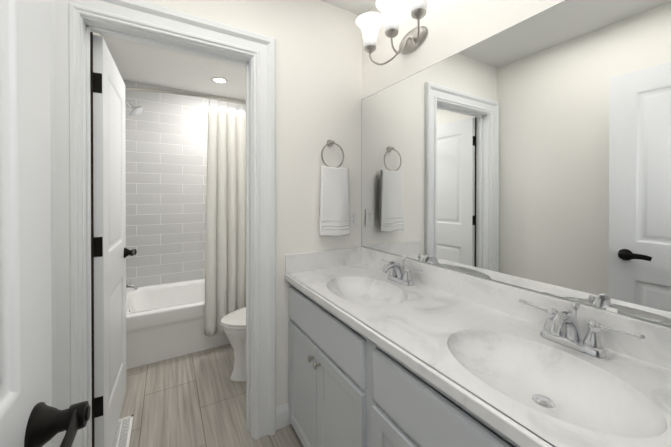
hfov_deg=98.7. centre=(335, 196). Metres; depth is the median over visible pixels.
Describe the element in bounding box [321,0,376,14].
ceiling
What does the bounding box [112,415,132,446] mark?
floor vent
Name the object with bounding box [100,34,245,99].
ceiling
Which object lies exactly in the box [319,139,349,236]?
towel ring
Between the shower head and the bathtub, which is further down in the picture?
the bathtub
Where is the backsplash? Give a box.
[360,246,670,369]
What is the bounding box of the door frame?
[50,0,275,446]
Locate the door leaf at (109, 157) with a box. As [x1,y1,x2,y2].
[90,35,136,446]
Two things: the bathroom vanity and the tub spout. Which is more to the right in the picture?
the bathroom vanity
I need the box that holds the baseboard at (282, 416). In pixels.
[276,403,290,429]
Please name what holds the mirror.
attached to the wall at (453, 27)
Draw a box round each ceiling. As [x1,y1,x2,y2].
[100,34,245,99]
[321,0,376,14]
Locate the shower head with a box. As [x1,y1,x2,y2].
[125,99,142,116]
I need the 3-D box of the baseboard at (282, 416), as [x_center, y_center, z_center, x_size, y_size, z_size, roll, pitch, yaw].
[-0.296,1.246,1.640,0.102,0.120,0.012,0,0,-30]
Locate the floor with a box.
[94,344,302,446]
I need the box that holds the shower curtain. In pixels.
[204,94,245,336]
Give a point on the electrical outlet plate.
(353, 215)
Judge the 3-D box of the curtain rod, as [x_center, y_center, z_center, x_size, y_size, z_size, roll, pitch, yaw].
[-1.031,-0.818,2.469,1.526,0.064,0.214,0,0,-30]
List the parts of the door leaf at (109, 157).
inner door hardware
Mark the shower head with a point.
(135, 111)
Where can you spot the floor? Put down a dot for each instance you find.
(196, 399)
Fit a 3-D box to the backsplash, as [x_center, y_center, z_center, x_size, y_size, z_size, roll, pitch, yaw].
[0.582,0.388,1.206,0.019,0.110,1.639,0,0,-30]
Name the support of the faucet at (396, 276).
on the bathroom vanity
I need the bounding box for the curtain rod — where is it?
[125,87,245,104]
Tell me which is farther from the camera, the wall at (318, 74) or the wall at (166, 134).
the wall at (166, 134)
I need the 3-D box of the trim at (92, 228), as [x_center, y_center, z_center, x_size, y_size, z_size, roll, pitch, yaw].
[-1.105,0.282,1.305,0.016,2.050,0.004,0,0,-30]
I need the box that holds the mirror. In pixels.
[361,0,670,326]
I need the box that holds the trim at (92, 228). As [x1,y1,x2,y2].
[90,32,94,446]
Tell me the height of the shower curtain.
1.972 m
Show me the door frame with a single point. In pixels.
(65, 105)
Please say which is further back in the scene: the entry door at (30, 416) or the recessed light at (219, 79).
the recessed light at (219, 79)
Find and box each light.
[211,77,227,83]
[356,0,427,64]
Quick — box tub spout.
[126,280,137,290]
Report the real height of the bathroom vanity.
0.993 m
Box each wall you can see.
[123,80,245,286]
[142,0,361,406]
[362,0,669,326]
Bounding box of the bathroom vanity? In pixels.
[284,246,670,446]
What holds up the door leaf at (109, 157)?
in the wall at (318, 74)
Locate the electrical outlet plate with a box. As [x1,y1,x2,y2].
[349,209,357,226]
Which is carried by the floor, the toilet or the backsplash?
the toilet
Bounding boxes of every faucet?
[381,257,422,285]
[519,299,645,359]
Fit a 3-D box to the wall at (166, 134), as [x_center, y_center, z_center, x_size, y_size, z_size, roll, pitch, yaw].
[-1.476,0.048,3.232,1.520,2.500,0.100,0,0,-30]
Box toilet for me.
[221,307,245,380]
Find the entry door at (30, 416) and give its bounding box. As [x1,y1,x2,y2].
[0,0,90,446]
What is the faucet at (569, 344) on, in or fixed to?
on the bathroom vanity
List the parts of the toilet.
seat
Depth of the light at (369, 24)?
1.45 m
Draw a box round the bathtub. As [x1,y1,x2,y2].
[126,278,229,368]
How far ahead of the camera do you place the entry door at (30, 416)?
0.42 m
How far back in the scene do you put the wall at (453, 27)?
1.37 m

